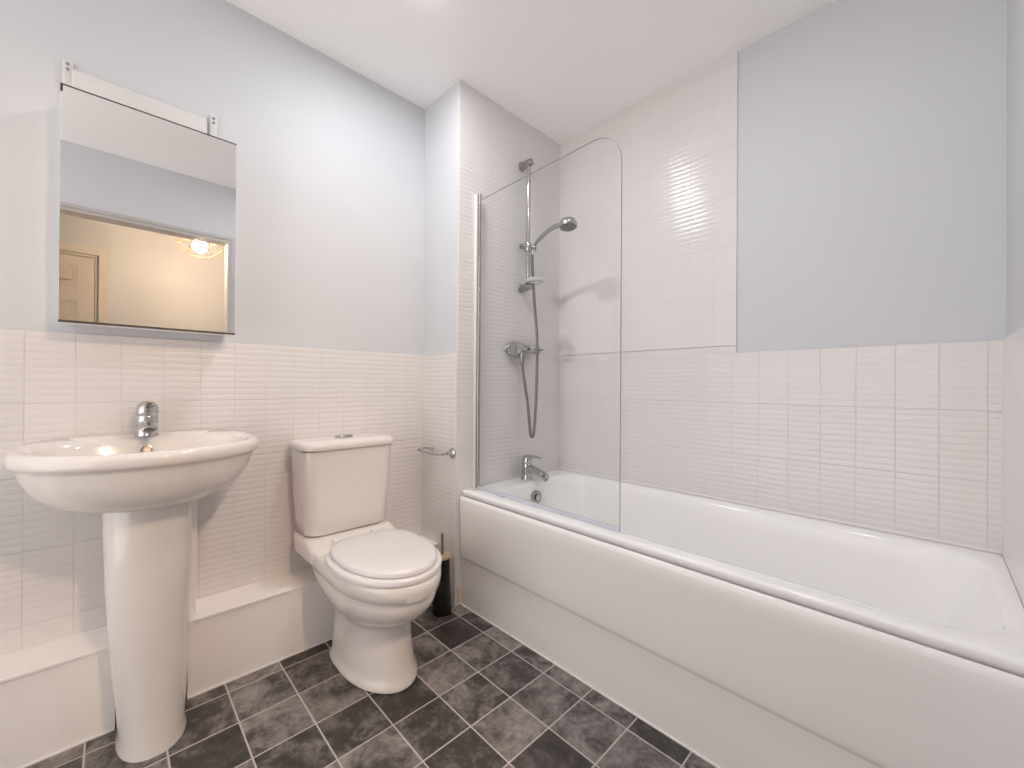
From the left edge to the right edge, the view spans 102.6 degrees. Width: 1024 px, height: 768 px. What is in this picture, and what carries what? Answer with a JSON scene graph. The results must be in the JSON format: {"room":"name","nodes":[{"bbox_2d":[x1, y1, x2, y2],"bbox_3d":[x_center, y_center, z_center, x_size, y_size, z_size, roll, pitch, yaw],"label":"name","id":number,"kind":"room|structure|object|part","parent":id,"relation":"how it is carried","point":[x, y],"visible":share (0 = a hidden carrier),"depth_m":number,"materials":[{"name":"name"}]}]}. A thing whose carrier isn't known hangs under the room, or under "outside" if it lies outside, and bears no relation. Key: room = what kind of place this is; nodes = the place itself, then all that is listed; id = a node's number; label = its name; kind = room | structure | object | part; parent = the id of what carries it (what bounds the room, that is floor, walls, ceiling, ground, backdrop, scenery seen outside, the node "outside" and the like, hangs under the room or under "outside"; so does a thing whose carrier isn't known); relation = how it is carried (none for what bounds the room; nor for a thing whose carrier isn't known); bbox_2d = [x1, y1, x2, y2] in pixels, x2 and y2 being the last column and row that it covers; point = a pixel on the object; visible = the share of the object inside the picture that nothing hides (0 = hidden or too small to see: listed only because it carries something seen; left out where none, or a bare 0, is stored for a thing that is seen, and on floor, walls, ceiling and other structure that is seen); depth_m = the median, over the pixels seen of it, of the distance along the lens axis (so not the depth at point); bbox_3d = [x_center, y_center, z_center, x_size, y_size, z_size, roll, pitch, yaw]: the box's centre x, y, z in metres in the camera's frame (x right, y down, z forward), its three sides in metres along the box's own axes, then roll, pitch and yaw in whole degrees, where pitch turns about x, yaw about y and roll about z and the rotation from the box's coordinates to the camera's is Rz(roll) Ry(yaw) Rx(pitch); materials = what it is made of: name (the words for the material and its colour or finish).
{"room":"bathroom","nodes":[
{"label":"bathroom","id":0,"kind":"room"},
{"bbox_2d":[0,0,424,354],"bbox_3d":[-1.166,-0.198,1.448,3.549,2.400,0.100,1,0,-44],"label":"wall","id":1,"kind":"structure","parent":0,"point":[329,246],"depth_m":1.57,"materials":[{"name":"blue paint"}]},
{"bbox_2d":[0,626,114,767],"bbox_3d":[-1.739,0.871,0.710,1.512,0.248,0.148,1,0,-44],"label":"trim","id":2,"kind":"structure","parent":1,"relation":"attached to","point":[57,695],"depth_m":1.11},
{"bbox_2d":[62,58,216,136],"bbox_3d":[-1.189,-0.897,1.337,0.375,0.127,0.022,1,0,-44],"label":"board","id":3,"kind":"object","parent":1,"relation":"attached to","point":[72,77],"visible":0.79,"depth_m":1.30,"materials":[{"name":"paint"}]},
{"bbox_3d":[-1.319,-0.923,1.218,0.022,0.077,0.010,1,0,-44],"label":"screw plate","id":4,"kind":"part","parent":3,"relation":"part of","materials":[{"name":"silver metal"}]},
{"bbox_3d":[-1.067,-0.921,1.464,0.022,0.077,0.010,1,0,-44],"label":"screw plate","id":5,"kind":"part","parent":3,"relation":"part of","materials":[{"name":"silver metal"}]},
{"bbox_2d":[58,82,236,335],"bbox_3d":[-1.139,-0.498,1.312,0.409,0.657,0.128,1,0,-44],"label":"mirror","id":6,"kind":"object","parent":1,"relation":"attached to","point":[147,202],"visible":1,"depth_m":1.24,"materials":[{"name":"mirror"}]},
{"bbox_2d":[190,499,196,613],"bbox_3d":[-1.087,0.548,1.378,0.031,0.411,0.100,1,0,-44],"label":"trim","id":7,"kind":"structure","parent":1,"relation":"attached to","point":[194,502],"depth_m":1.35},
{"bbox_2d":[0,328,422,655],"bbox_3d":[-1.391,0.423,1.155,2.627,1.153,0.007,1,0,-44],"label":"wall tiles","id":8,"kind":"structure","parent":1,"relation":"attached to","point":[54,385],"depth_m":1.43,"materials":[{"name":"tile"}]},
{"bbox_2d":[186,535,437,697],"bbox_3d":[-0.742,0.881,1.682,0.942,0.248,0.148,1,0,-44],"label":"trim","id":9,"kind":"structure","parent":1,"relation":"attached to","point":[233,633],"depth_m":1.45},
{"bbox_2d":[26,603,715,767],"bbox_3d":[-0.456,1.029,0.708,3.549,0.050,2.142,1,0,-44],"label":"floor","id":10,"kind":"structure","parent":0,"point":[478,697],"depth_m":1.22,"materials":[{"name":"tile"}]},
{"bbox_2d":[3,429,258,762],"bbox_3d":[-1.036,0.581,1.172,0.533,0.842,0.461,1,0,-44],"label":"basin","id":11,"kind":"object","parent":10,"relation":"on","point":[144,489],"visible":1,"depth_m":1.10,"materials":[{"name":"white ceramic"}]},
{"bbox_3d":[-1.034,0.250,1.173,0.533,0.180,0.461,1,0,-44],"label":"bowl","id":12,"kind":"part","parent":11,"relation":"part of","materials":[{"name":"white ceramic"}]},
{"bbox_2d":[135,401,158,436],"bbox_3d":[-1.119,0.108,1.261,0.057,0.112,0.136,1,0,-44],"label":"tap","id":13,"kind":"object","parent":11,"relation":"on","point":[147,412],"visible":1,"depth_m":1.26,"materials":[{"name":"silver metal"}]},
{"bbox_3d":[-1.105,0.134,1.247,0.049,0.043,0.096,1,0,-44],"label":"spout","id":14,"kind":"part","parent":13,"relation":"part of","materials":[{"name":"silver metal"}]},
{"bbox_3d":[-1.126,0.075,1.269,0.055,0.046,0.112,1,0,-44],"label":"lever","id":15,"kind":"part","parent":13,"relation":"part of","materials":[{"name":"silver metal"}]},
{"bbox_2d":[289,433,441,693],"bbox_3d":[-0.519,0.608,1.500,0.378,0.796,0.705,1,0,-44],"label":"toilet","id":16,"kind":"object","parent":10,"relation":"on","point":[378,577],"visible":1,"depth_m":1.42,"materials":[{"name":"white ceramic"}]},
{"bbox_3d":[-0.687,0.234,1.677,0.378,0.038,0.216,1,0,-44],"label":"cistern lid","id":17,"kind":"part","parent":16,"relation":"part of","materials":[{"name":"white ceramic"}]},
{"bbox_3d":[-0.424,0.597,1.405,0.344,0.020,0.426,1,0,-44],"label":"seat","id":18,"kind":"part","parent":16,"relation":"part of","materials":[{"name":"white plastic"}]},
{"bbox_3d":[-0.427,0.574,1.409,0.310,0.024,0.410,1,0,-44],"label":"seat lid","id":19,"kind":"part","parent":16,"relation":"part of","materials":[{"name":"white plastic"}]},
{"bbox_2d":[432,533,451,616],"bbox_3d":[-0.309,0.834,1.813,0.086,0.348,0.086,1,0,-44],"label":"toilet brush","id":20,"kind":"object","parent":10,"relation":"on","point":[441,604],"visible":0.77,"depth_m":1.78,"materials":[{"name":"black plastic"}]},
{"bbox_3d":[-0.308,0.707,1.813,0.013,0.093,0.013,1,0,-44],"label":"handle","id":21,"kind":"part","parent":20,"relation":"part of","materials":[{"name":"silver metal"}]},
{"bbox_3d":[-0.308,0.760,1.813,0.074,0.014,0.074,1,0,-44],"label":"lid","id":22,"kind":"part","parent":20,"relation":"part of","materials":[{"name":"brown wood"}]},
{"bbox_2d":[460,469,1023,767],"bbox_3d":[0.585,0.681,1.528,0.716,0.380,1.650,1,0,-44],"label":"bathtub","id":23,"kind":"object","parent":10,"relation":"on","point":[890,650],"visible":0.98,"depth_m":1.13,"materials":[{"name":"white plastic"}]},
{"bbox_2d":[521,455,548,481],"bbox_3d":[0.115,0.425,2.067,0.062,0.130,0.171,1,0,-44],"label":"mixer tap","id":24,"kind":"object","parent":23,"relation":"on","point":[528,469],"visible":1,"depth_m":2.08,"materials":[{"name":"silver metal"}]},
{"bbox_3d":[0.100,0.383,2.083,0.056,0.047,0.119,1,0,-44],"label":"lever","id":25,"kind":"part","parent":24,"relation":"part of","materials":[{"name":"silver metal"}]},
{"bbox_3d":[0.128,0.447,2.054,0.044,0.071,0.134,1,0,-44],"label":"spout","id":26,"kind":"part","parent":24,"relation":"part of","materials":[{"name":"silver metal"}]},
{"bbox_2d":[472,138,621,531],"bbox_3d":[0.097,-0.201,1.651,0.028,1.376,0.788,1,0,-43],"label":"screen","id":27,"kind":"object","parent":23,"relation":"on","point":[477,198],"visible":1,"depth_m":1.91,"materials":[{"name":"clear glass"}]},
{"bbox_2d":[462,469,1023,677],"bbox_3d":[0.593,0.681,1.535,0.694,0.380,1.650,1,0,-44],"label":"tub","id":28,"kind":"object","parent":23,"relation":"in","point":[965,604],"depth_m":1.36,"materials":[{"name":"white plastic"}]},
{"bbox_2d":[423,81,458,354],"bbox_3d":[-0.091,-0.189,2.227,0.722,2.400,0.284,1,0,-44],"label":"wall","id":29,"kind":"structure","parent":0,"point":[442,116],"depth_m":1.97,"materials":[{"name":"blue paint"}]},
{"bbox_2d":[20,638,331,767],"bbox_3d":[-1.294,0.998,1.046,2.620,0.004,0.004,1,0,-44],"label":"trim","id":30,"kind":"structure","parent":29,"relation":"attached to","point":[111,730],"depth_m":1.32,"materials":[{"name":"white paint"}]},
{"bbox_2d":[417,447,455,457],"bbox_3d":[-0.361,0.316,1.920,0.071,0.047,0.228,1,0,-44],"label":"toilet roll holder","id":31,"kind":"object","parent":29,"relation":"attached to","point":[451,452],"visible":1,"depth_m":1.87,"materials":[{"name":"silver metal"}]},
{"bbox_2d":[422,352,457,605],"bbox_3d":[-0.351,0.432,1.966,0.007,1.153,0.284,1,0,-44],"label":"trim","id":32,"kind":"structure","parent":29,"relation":"attached to","point":[440,371],"depth_m":1.95,"materials":[{"name":"tile"}]},
{"bbox_2d":[457,587,459,602],"bbox_3d":[-0.245,0.962,1.871,0.018,0.070,0.003,1,0,-44],"label":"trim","id":33,"kind":"structure","parent":29,"relation":"attached to","point":[458,588],"depth_m":1.87,"materials":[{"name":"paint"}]},
{"bbox_2d":[456,80,559,605],"bbox_3d":[0.010,-0.188,2.123,0.722,2.400,0.007,1,0,-44],"label":"trim","id":34,"kind":"structure","parent":29,"relation":"attached to","point":[493,141],"depth_m":2.07,"materials":[{"name":"tile"}]},
{"bbox_2d":[504,342,543,363],"bbox_3d":[0.068,-0.159,2.110,0.216,0.118,0.092,1,0,-44],"label":"shower valve","id":35,"kind":"object","parent":29,"relation":"attached to","point":[514,349],"visible":0.88,"depth_m":2.08,"materials":[{"name":"silver metal"}]},
{"bbox_3d":[0.027,-0.178,2.119,0.170,0.080,0.022,1,0,-44],"label":"wall plate","id":36,"kind":"part","parent":35,"relation":"part of","materials":[{"name":"silver metal"}]},
{"bbox_2d":[519,351,525,363],"bbox_3d":[0.052,-0.133,2.088,0.037,0.067,0.036,1,0,-44],"label":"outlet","id":37,"kind":"object","parent":35,"relation":"attached to","point":[522,354],"depth_m":2.08,"materials":[{"name":"silver metal"}]},
{"bbox_2d":[518,158,536,292],"bbox_3d":[0.077,-0.820,2.119,0.085,0.688,0.089,1,0,-44],"label":"shower rail","id":38,"kind":"object","parent":29,"relation":"attached to","point":[528,247],"visible":1,"depth_m":2.11,"materials":[{"name":"silver metal"}]},
{"bbox_2d":[523,277,545,283],"bbox_3d":[0.114,-0.524,2.083,0.100,0.014,0.124,1,0,-44],"label":"soap tray","id":39,"kind":"object","parent":38,"relation":"attached to","point":[539,280],"visible":0.98,"depth_m":2.05,"materials":[{"name":"white plastic"}]},
{"bbox_2d":[521,216,577,437],"bbox_3d":[0.184,-0.253,2.010,0.091,1.063,0.309,1,0,-44],"label":"handset","id":40,"kind":"object","parent":38,"relation":"attached to","point":[568,223],"visible":0.99,"depth_m":2.09,"materials":[{"name":"silver metal"}]},
{"bbox_3d":[0.173,-0.722,2.038,0.026,0.112,0.230,1,0,-41],"label":"handle","id":41,"kind":"part","parent":40,"relation":"part of","materials":[{"name":"silver metal"}]},
{"bbox_2d":[226,0,834,144],"bbox_3d":[-0.440,-1.421,0.715,3.549,0.050,2.142,1,0,-44],"label":"ceiling","id":42,"kind":"structure","parent":0,"point":[564,68],"depth_m":1.66,"materials":[{"name":"white paint"}]},
{"bbox_2d":[460,603,719,767],"bbox_3d":[0.339,1.009,1.289,0.004,0.004,1.652,1,0,-44],"label":"trim","id":43,"kind":"structure","parent":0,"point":[557,665],"depth_m":1.32,"materials":[{"name":"white paint"}]},
{"bbox_2d":[460,558,879,767],"bbox_3d":[0.347,0.903,1.297,0.019,0.216,1.652,1,0,-44],"label":"bath panel","id":44,"kind":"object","parent":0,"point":[726,729],"depth_m":1.21,"materials":[{"name":"white plastic"}]},
{"bbox_2d":[558,0,1006,429],"bbox_3d":[0.789,-0.184,1.918,0.093,2.400,2.142,1,0,-44],"label":"wall","id":45,"kind":"structure","parent":0,"point":[872,167],"depth_m":1.40,"materials":[{"name":"blue paint"}]},
{"bbox_2d":[559,51,737,360],"bbox_3d":[0.606,-0.758,2.040,0.007,1.253,0.941,1,0,-44],"label":"wall tiles","id":46,"kind":"structure","parent":45,"relation":"attached to","point":[678,145],"depth_m":1.95,"materials":[{"name":"tile"}]},
{"bbox_2d":[558,467,1001,553],"bbox_3d":[0.842,0.487,1.778,0.004,0.008,1.652,1,0,-44],"label":"trim","id":47,"kind":"structure","parent":45,"relation":"attached to","point":[780,510],"depth_m":1.50,"materials":[{"name":"white paint"}]},
{"bbox_2d":[558,340,1002,554],"bbox_3d":[0.850,0.243,1.780,0.007,0.747,1.659,1,0,-44],"label":"wall tiles","id":48,"kind":"structure","parent":45,"relation":"attached to","point":[904,438],"depth_m":1.51,"materials":[{"name":"tile"}]},
{"bbox_2d":[1006,0,1023,336],"bbox_3d":[0.301,-0.193,0.015,3.449,2.400,0.100,1,0,-44],"label":"wall","id":49,"kind":"structure","parent":0,"point":[1014,252],"depth_m":1.07,"materials":[{"name":"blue paint"}]},
{"bbox_2d":[1002,326,1023,607],"bbox_3d":[1.154,0.442,0.924,0.749,1.147,0.007,1,0,-44],"label":"trim","id":50,"kind":"structure","parent":49,"relation":"attached to","point":[1013,345],"depth_m":1.02,"materials":[{"name":"white tile"}]}
]}

